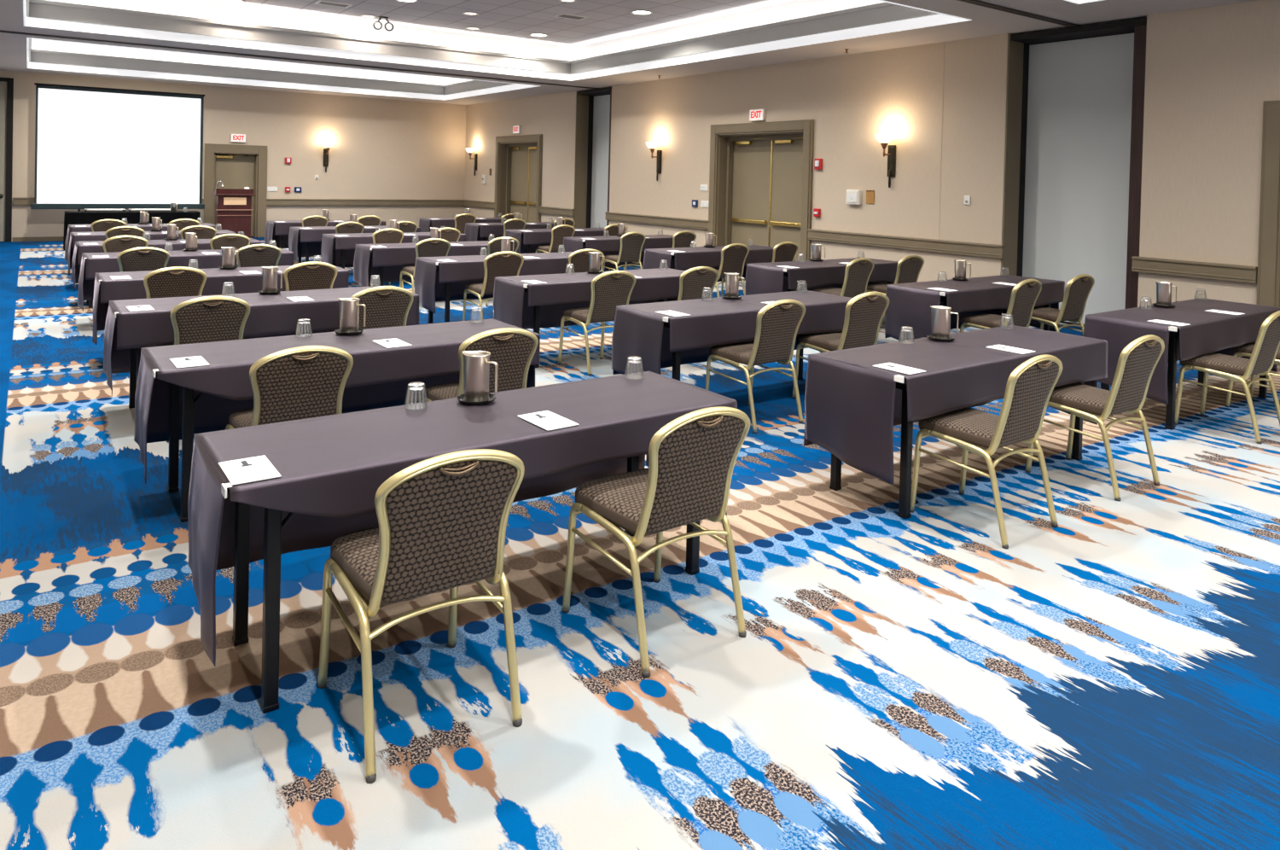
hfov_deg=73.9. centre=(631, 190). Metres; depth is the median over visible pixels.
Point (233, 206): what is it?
lectern
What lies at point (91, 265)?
tablecloth
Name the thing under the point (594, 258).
water pitcher
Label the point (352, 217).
water pitcher
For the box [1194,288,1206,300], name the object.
glass tumbler
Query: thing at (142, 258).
banquet chair
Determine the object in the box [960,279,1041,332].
banquet chair
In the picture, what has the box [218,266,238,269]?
serving tray
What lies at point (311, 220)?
banquet chair
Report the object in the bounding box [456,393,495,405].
serving tray
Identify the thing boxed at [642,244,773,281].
tablecloth
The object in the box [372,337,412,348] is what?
pad
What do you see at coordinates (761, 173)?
door
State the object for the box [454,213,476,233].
banquet chair
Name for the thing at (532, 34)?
recessed light
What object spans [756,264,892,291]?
folding table
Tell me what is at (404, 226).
banquet chair
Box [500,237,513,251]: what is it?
water pitcher
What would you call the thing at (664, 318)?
clip
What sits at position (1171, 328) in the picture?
clip
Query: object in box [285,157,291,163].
fire alarm strobe
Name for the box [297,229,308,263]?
folding table
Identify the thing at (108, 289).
tablecloth
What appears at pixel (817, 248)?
water pitcher
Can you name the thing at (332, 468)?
tablecloth
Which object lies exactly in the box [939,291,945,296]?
clip
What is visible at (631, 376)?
glass tumbler
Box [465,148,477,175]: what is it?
wall sconce
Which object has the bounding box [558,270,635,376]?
banquet chair
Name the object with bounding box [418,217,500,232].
tablecloth
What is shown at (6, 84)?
door
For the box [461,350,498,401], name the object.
water pitcher
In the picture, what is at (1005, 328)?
glass tumbler
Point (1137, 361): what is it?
banquet chair
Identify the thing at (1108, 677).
floor
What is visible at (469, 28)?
recessed light
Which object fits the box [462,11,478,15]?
recessed light
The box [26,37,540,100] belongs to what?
light
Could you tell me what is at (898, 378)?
clip
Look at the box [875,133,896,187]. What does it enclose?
wall sconce
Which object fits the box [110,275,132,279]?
pad
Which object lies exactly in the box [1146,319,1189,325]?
pad
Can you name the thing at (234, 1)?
recessed light
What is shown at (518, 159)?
door
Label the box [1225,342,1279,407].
banquet chair
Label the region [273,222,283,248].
folding table
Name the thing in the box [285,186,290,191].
station
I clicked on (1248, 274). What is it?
trim
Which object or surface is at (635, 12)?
recessed light
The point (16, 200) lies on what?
trim
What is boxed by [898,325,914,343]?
glass tumbler
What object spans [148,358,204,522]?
folding table
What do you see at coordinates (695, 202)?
control panel
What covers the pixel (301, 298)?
pad
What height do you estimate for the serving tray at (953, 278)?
0.016 m
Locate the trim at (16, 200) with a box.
[12,197,463,205]
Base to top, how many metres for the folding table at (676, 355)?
0.740 m
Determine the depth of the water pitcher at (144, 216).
13.78 m
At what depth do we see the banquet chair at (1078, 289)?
8.11 m
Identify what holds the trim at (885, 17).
attached to the ceiling
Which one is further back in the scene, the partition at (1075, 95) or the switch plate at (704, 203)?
the switch plate at (704, 203)
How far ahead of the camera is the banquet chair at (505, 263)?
8.98 m
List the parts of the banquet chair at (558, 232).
seat, frame, backrest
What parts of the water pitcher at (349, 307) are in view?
handle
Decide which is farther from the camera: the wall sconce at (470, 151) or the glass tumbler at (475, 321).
the wall sconce at (470, 151)
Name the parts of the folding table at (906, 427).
leg, leg, leg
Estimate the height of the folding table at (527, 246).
0.740 m
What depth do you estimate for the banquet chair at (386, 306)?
6.02 m
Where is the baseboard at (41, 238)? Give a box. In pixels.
[12,236,63,242]
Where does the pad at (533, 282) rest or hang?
on the tablecloth at (512, 305)
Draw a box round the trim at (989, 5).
[956,0,1080,27]
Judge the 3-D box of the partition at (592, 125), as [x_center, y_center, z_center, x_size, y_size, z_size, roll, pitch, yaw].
[-0.662,-0.415,18.930,0.530,3.630,1.442,1,1,-35]
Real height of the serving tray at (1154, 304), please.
0.016 m
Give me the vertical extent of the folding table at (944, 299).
0.740 m
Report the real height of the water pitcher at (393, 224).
0.195 m
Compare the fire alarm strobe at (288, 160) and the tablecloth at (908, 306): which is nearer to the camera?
the tablecloth at (908, 306)
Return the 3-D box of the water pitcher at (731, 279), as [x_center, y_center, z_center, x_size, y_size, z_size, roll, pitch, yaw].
[0.817,0.760,6.803,0.150,0.195,0.110,2,1,42]
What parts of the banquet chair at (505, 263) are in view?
leg, seat, frame, backrest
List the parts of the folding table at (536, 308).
leg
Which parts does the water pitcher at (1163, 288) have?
handle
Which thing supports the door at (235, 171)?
in the wall at (381, 148)
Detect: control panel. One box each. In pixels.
[294,186,301,191]
[692,199,698,207]
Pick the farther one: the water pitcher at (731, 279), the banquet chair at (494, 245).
the banquet chair at (494, 245)
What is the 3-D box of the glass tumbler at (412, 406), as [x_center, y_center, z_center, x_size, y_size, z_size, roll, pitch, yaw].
[-0.870,0.827,3.437,0.091,0.093,0.091,1,1,-36]
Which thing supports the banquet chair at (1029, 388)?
on the floor
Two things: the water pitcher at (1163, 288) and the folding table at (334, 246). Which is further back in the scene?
the folding table at (334, 246)
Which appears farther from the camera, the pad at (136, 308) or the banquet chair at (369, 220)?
the banquet chair at (369, 220)
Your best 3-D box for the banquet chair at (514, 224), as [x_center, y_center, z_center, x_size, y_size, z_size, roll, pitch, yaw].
[-2.311,0.959,15.983,0.484,0.890,0.579,1,1,-36]
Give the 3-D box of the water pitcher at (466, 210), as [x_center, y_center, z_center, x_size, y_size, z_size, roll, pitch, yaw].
[-3.522,0.483,18.296,0.150,0.195,0.110,1,1,-13]
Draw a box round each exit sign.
[230,133,245,142]
[512,125,521,133]
[749,108,765,121]
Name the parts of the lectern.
moulding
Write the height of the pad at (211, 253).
0.006 m
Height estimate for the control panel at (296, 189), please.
0.130 m
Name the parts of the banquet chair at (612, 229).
frame, backrest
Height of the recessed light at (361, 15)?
0.013 m
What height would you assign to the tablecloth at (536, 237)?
0.550 m
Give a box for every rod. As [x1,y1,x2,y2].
[84,208,125,211]
[128,208,170,211]
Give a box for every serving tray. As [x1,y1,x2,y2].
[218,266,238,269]
[258,290,281,294]
[334,328,363,335]
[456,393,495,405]
[586,270,602,273]
[721,295,742,299]
[927,334,954,341]
[952,277,968,280]
[1152,302,1175,308]
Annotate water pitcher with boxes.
[139,211,149,223]
[151,216,162,230]
[166,224,178,238]
[170,202,177,211]
[185,232,197,250]
[221,246,238,267]
[261,266,282,292]
[322,209,330,219]
[337,297,366,332]
[349,214,358,222]
[389,219,399,229]
[430,227,441,238]
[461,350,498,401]
[464,208,470,213]
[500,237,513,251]
[513,212,519,218]
[556,217,564,226]
[587,251,605,272]
[617,223,627,235]
[704,232,716,246]
[723,272,744,297]
[811,244,825,260]
[930,305,958,339]
[954,259,971,279]
[1155,281,1177,306]
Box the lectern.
[211,180,255,238]
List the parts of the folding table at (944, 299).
leg, leg, leg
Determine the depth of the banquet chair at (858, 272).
9.25 m
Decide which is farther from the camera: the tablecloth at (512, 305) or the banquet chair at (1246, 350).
the tablecloth at (512, 305)
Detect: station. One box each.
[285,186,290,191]
[813,208,820,216]
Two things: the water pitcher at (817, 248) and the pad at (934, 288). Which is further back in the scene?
the water pitcher at (817, 248)
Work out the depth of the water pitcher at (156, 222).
12.35 m
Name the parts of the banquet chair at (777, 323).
leg, seat, leg, frame, backrest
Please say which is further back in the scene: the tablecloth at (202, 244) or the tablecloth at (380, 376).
the tablecloth at (202, 244)
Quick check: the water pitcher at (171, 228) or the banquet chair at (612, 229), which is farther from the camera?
the banquet chair at (612, 229)
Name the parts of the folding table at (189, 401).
leg, leg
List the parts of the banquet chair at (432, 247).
leg, seat, frame, backrest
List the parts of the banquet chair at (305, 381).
seat, backrest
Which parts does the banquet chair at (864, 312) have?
leg, seat, frame, backrest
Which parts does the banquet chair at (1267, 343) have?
leg, leg, seat, frame, backrest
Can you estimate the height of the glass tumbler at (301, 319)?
0.093 m
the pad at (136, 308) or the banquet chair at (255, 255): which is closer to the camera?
the pad at (136, 308)
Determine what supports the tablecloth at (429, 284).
on the folding table at (447, 284)
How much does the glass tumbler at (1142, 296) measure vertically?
0.093 m
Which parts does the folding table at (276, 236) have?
leg, leg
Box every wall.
[0,69,466,242]
[464,0,1279,307]
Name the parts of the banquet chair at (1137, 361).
leg, leg, seat, frame, backrest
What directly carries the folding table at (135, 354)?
on the floor
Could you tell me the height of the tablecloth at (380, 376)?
0.533 m
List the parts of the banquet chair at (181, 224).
frame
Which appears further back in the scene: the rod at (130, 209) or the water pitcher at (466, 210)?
the water pitcher at (466, 210)
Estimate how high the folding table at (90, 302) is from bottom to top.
0.740 m
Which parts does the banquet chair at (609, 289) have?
leg, seat, leg, frame, backrest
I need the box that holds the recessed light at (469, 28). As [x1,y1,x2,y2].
[465,27,480,29]
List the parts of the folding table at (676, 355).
leg, leg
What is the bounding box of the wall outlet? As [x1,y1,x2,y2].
[963,195,970,204]
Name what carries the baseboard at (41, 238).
attached to the wall at (381, 148)
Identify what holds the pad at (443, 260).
on the tablecloth at (429, 284)
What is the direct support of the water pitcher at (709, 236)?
on the serving tray
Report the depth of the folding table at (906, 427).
4.33 m
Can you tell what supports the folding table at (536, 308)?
on the floor
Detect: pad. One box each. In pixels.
[82,243,98,244]
[92,255,109,257]
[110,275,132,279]
[125,304,154,311]
[169,355,209,368]
[202,251,219,254]
[218,455,281,485]
[239,270,261,273]
[286,296,314,302]
[370,245,386,247]
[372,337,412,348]
[436,259,455,261]
[517,410,578,430]
[520,279,546,284]
[523,256,540,258]
[654,310,690,316]
[778,265,799,268]
[872,362,925,374]
[928,287,958,291]
[985,344,1035,354]
[992,282,1016,285]
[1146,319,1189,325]
[1204,309,1245,314]
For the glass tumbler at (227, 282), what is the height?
0.093 m
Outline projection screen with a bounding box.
[30,82,205,210]
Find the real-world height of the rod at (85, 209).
0.060 m
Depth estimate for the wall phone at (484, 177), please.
23.07 m
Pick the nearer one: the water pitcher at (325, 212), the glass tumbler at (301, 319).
the glass tumbler at (301, 319)
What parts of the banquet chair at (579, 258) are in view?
backrest, frame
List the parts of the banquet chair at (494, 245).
backrest, frame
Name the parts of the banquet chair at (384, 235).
backrest, frame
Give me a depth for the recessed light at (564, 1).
12.89 m
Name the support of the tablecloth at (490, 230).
on the folding table
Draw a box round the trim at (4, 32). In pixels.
[0,29,600,89]
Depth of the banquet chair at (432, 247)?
10.55 m
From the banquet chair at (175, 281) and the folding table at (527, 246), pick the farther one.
the folding table at (527, 246)
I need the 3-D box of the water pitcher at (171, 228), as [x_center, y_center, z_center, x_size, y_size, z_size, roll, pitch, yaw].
[-5.916,0.534,10.947,0.150,0.195,0.110,2,1,42]
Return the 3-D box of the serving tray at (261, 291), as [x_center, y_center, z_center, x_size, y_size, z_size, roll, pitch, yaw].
[-2.747,0.773,6.460,0.166,0.016,0.158,1,1,-35]
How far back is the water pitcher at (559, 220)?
15.19 m
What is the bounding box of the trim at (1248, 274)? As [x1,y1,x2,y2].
[463,199,1257,283]
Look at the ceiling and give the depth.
14.04 m
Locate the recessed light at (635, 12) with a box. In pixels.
[630,10,652,14]
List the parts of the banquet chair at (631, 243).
seat, frame, backrest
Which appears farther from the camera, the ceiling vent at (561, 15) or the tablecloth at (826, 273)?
the ceiling vent at (561, 15)
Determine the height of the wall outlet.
0.120 m
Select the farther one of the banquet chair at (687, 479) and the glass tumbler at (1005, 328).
the glass tumbler at (1005, 328)
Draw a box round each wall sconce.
[322,142,332,172]
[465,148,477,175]
[645,141,662,180]
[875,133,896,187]
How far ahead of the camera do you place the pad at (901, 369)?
4.35 m
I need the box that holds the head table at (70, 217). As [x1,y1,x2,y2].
[63,210,200,250]
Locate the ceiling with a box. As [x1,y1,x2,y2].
[0,0,1257,104]
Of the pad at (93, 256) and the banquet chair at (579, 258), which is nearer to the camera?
the pad at (93, 256)
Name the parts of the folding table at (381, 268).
leg, leg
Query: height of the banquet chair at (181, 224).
0.890 m
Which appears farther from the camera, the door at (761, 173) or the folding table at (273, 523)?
the door at (761, 173)
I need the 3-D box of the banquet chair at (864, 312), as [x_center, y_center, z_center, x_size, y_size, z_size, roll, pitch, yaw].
[1.629,1.195,6.570,0.484,0.890,0.579,1,1,-34]
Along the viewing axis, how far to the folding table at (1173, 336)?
6.05 m
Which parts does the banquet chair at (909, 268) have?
seat, frame, backrest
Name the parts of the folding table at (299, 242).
leg, leg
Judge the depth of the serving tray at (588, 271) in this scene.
8.31 m
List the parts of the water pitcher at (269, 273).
handle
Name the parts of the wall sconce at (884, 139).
lamp shade, arm, plate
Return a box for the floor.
[0,236,1279,849]
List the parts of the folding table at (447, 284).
leg, leg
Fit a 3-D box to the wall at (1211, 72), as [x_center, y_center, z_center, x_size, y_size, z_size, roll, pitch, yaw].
[3.398,-0.292,13.319,0.664,3.750,28.200,1,1,-35]
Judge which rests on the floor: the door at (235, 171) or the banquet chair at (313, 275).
the banquet chair at (313, 275)
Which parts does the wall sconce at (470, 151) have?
lamp shade, plate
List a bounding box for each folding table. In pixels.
[86,300,93,308]
[116,313,141,407]
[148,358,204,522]
[199,441,700,713]
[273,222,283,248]
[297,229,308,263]
[331,237,345,268]
[368,248,383,286]
[426,259,450,324]
[508,279,663,367]
[521,232,613,270]
[642,311,842,380]
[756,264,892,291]
[824,357,1084,518]
[899,287,1050,341]
[1100,320,1267,430]
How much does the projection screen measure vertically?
3.400 m
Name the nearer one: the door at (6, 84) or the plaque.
the plaque
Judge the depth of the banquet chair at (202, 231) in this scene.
11.86 m
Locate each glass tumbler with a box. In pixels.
[221,281,234,296]
[295,318,312,337]
[404,381,427,409]
[470,306,483,322]
[624,355,643,379]
[701,287,712,300]
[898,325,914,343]
[999,313,1013,329]
[1140,296,1152,309]
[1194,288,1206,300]
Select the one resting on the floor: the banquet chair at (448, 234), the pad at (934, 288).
the banquet chair at (448, 234)
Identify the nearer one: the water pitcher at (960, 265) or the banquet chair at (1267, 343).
the banquet chair at (1267, 343)
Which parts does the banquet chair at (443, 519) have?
leg, seat, frame, backrest, leg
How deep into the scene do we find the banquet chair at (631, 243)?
12.78 m
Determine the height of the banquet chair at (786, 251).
0.890 m
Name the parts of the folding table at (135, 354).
leg, leg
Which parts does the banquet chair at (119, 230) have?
backrest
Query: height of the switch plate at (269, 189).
0.088 m
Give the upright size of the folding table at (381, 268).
0.740 m
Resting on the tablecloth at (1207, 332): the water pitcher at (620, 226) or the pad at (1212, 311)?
the pad at (1212, 311)
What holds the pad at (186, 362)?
on the tablecloth at (380, 376)
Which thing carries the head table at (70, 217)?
on the floor
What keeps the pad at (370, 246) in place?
on the tablecloth at (392, 258)
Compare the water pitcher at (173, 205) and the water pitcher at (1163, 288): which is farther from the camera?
the water pitcher at (173, 205)
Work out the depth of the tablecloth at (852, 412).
4.55 m
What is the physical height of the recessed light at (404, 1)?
0.013 m
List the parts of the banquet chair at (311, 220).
frame, backrest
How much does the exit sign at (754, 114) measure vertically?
0.200 m
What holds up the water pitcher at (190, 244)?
on the serving tray
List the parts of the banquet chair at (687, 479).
leg, seat, leg, frame, backrest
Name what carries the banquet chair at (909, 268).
on the floor
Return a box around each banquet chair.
[90,219,126,231]
[102,235,148,252]
[104,226,145,238]
[116,246,169,272]
[143,266,206,298]
[166,296,250,442]
[168,218,200,230]
[180,225,216,238]
[209,233,250,250]
[225,345,353,430]
[235,244,281,267]
[283,261,337,290]
[293,215,328,263]
[317,448,524,783]
[335,221,364,233]
[350,285,413,329]
[356,215,381,226]
[358,227,403,288]
[396,221,417,232]
[399,238,450,308]
[420,327,538,402]
[438,226,460,241]
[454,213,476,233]
[462,250,523,320]
[469,236,519,306]
[492,218,525,238]
[500,213,520,222]
[535,224,575,253]
[553,218,574,226]
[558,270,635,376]
[561,406,750,678]
[565,248,604,328]
[600,232,645,271]
[602,223,626,271]
[651,266,718,302]
[672,230,696,247]
[704,299,805,433]
[714,243,749,296]
[772,241,798,261]
[791,291,889,398]
[811,257,874,297]
[866,255,924,323]
[910,354,1062,549]
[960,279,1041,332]
[1025,334,1164,501]
[1030,273,1094,336]
[1174,310,1279,444]
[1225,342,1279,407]
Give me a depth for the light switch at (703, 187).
15.62 m
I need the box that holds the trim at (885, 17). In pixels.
[23,0,971,81]
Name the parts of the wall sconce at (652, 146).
lamp shade, plate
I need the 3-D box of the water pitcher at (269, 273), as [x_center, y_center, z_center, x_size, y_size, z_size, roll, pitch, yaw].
[-2.735,0.678,6.451,0.150,0.195,0.110,2,1,37]
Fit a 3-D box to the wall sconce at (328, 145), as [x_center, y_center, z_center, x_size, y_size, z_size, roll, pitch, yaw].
[-7.806,-0.837,21.840,0.250,0.760,0.315,1,1,-35]
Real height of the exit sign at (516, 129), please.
0.200 m
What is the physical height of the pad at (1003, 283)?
0.006 m
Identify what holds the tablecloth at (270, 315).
on the folding table at (135, 354)
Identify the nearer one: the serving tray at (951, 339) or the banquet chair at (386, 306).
the serving tray at (951, 339)
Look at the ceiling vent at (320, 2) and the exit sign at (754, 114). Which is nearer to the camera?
the ceiling vent at (320, 2)
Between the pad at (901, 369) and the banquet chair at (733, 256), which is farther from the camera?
the banquet chair at (733, 256)
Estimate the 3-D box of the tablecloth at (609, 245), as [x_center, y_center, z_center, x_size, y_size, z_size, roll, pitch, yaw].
[-0.074,1.008,13.580,2.063,0.538,0.698,1,1,-35]
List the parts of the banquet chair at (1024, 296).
leg, seat, frame, backrest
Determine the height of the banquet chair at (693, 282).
0.890 m
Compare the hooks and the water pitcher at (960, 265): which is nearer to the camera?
the water pitcher at (960, 265)
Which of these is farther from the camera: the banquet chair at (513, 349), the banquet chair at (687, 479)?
the banquet chair at (513, 349)
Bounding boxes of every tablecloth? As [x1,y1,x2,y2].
[64,223,216,261]
[67,229,235,273]
[71,238,261,290]
[77,247,293,311]
[92,265,349,344]
[103,285,418,395]
[133,318,540,483]
[187,370,737,666]
[264,220,386,248]
[288,225,420,262]
[321,232,465,267]
[353,240,517,286]
[413,251,571,313]
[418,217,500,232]
[464,221,553,241]
[492,267,685,329]
[505,227,604,253]
[562,234,673,268]
[611,290,852,374]
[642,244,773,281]
[744,257,898,295]
[803,325,1107,484]
[884,274,1064,341]
[1083,297,1279,404]
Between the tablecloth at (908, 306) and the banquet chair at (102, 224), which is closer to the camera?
the tablecloth at (908, 306)
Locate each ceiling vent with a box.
[314,0,352,7]
[553,12,588,20]
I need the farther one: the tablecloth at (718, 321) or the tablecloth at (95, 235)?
the tablecloth at (95, 235)
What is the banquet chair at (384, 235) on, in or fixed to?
on the floor
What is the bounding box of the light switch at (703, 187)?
[700,184,707,191]
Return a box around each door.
[0,77,13,242]
[203,143,267,237]
[494,133,542,222]
[708,119,814,261]
[1256,100,1279,307]
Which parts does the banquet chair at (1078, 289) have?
leg, seat, backrest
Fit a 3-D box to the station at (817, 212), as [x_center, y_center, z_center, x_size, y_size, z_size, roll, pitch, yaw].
[2.915,0.350,13.365,0.065,0.130,0.110,1,1,-35]
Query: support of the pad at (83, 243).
on the tablecloth at (202, 244)
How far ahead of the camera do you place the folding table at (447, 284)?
9.14 m
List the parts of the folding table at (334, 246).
leg, leg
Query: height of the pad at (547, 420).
0.006 m
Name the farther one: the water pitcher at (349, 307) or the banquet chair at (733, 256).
the banquet chair at (733, 256)
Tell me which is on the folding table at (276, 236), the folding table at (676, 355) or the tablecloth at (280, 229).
the tablecloth at (280, 229)
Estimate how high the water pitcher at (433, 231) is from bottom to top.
0.195 m
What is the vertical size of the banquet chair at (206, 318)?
0.890 m
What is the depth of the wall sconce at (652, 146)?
16.69 m
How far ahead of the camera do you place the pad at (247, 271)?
7.70 m
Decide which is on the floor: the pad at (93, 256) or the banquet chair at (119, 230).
the banquet chair at (119, 230)
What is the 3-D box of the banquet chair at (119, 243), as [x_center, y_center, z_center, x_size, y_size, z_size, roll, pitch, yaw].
[-6.002,0.957,10.056,0.484,0.890,0.579,1,1,-34]
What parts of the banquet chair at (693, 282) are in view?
frame, backrest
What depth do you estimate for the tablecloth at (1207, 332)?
6.29 m
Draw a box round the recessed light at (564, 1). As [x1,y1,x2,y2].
[558,0,576,2]
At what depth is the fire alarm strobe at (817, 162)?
13.31 m
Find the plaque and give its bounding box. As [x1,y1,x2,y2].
[866,190,874,203]
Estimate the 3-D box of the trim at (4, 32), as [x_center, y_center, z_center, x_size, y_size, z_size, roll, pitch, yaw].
[-5.416,-2.303,15.402,11.950,0.022,0.090,1,1,-35]
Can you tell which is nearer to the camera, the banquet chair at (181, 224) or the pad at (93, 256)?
the pad at (93, 256)
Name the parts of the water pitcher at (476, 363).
handle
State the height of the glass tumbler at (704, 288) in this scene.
0.093 m
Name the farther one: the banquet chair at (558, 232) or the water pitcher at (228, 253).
the banquet chair at (558, 232)
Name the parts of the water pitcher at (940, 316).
handle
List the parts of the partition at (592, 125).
panel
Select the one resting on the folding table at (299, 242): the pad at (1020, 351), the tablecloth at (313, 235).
the tablecloth at (313, 235)
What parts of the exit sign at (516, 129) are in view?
plate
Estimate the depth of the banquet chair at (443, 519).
2.52 m
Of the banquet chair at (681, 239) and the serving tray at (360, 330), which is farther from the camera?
the banquet chair at (681, 239)
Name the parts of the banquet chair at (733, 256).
leg, frame, backrest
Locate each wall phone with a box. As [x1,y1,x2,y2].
[482,174,486,183]
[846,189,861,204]
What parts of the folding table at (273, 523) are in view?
leg, leg, leg, leg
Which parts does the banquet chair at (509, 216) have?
backrest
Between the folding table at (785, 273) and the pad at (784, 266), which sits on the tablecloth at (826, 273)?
the pad at (784, 266)
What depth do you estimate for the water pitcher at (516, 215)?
16.82 m
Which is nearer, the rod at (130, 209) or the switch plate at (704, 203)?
the switch plate at (704, 203)
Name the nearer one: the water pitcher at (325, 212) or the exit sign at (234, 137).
the water pitcher at (325, 212)
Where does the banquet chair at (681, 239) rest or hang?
on the floor
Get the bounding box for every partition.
[573,87,611,228]
[1000,17,1146,325]
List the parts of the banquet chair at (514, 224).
frame, backrest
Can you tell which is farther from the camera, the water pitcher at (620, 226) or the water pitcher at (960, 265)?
the water pitcher at (620, 226)
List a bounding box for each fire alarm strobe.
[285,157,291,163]
[814,158,822,169]
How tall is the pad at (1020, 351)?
0.006 m
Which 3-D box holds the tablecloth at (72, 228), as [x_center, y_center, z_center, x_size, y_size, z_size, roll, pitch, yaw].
[-7.846,0.823,13.641,2.073,0.550,0.694,1,1,-35]
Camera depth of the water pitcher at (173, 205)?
17.79 m
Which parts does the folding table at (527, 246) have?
leg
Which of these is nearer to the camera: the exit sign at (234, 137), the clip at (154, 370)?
the clip at (154, 370)
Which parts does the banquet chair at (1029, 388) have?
leg, leg, seat, frame, backrest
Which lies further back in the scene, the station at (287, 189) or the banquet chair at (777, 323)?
the station at (287, 189)
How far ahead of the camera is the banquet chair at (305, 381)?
3.91 m
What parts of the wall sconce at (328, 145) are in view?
plate, lamp shade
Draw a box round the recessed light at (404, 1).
[395,0,418,2]
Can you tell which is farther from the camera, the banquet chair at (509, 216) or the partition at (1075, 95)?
the banquet chair at (509, 216)
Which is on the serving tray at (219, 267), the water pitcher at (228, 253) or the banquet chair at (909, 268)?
the water pitcher at (228, 253)
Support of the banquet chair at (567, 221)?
on the floor
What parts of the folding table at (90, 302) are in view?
leg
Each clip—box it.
[152,369,158,378]
[221,482,232,498]
[662,316,668,322]
[894,374,903,383]
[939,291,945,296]
[1168,325,1177,331]
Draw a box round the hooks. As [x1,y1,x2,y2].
[372,16,393,31]
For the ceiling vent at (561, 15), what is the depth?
14.14 m
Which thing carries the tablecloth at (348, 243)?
on the folding table at (334, 246)
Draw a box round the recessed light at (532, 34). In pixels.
[529,33,547,36]
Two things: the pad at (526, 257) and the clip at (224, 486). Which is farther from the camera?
the pad at (526, 257)
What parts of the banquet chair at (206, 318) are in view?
frame, backrest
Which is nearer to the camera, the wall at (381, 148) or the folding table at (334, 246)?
the folding table at (334, 246)
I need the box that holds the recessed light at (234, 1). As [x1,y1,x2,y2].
[226,0,244,2]
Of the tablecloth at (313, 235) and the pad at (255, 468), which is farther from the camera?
the tablecloth at (313, 235)
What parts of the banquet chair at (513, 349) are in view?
seat, frame, backrest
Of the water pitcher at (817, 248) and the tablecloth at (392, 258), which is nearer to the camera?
the water pitcher at (817, 248)
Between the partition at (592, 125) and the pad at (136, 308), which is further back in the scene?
the partition at (592, 125)
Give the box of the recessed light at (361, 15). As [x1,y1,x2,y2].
[360,14,376,17]
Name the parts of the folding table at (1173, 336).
leg, leg, leg, leg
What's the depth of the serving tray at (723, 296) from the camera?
6.75 m
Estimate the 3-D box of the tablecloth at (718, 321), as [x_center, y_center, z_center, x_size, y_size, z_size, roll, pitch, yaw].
[0.875,1.141,6.617,2.053,0.548,0.697,1,1,-35]
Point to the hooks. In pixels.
(380, 17)
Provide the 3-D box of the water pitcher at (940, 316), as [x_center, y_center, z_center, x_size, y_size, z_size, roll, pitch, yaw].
[1.907,0.810,5.198,0.110,0.195,0.150,1,1,-44]
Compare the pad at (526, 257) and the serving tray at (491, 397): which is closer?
the serving tray at (491, 397)
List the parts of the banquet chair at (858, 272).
seat, frame, backrest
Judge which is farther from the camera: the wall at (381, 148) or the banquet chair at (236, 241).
the wall at (381, 148)
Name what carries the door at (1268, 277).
in the wall at (1211, 72)
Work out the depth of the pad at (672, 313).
5.94 m
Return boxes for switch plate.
[267,186,277,191]
[700,200,709,207]
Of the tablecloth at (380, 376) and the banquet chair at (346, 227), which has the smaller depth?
the tablecloth at (380, 376)

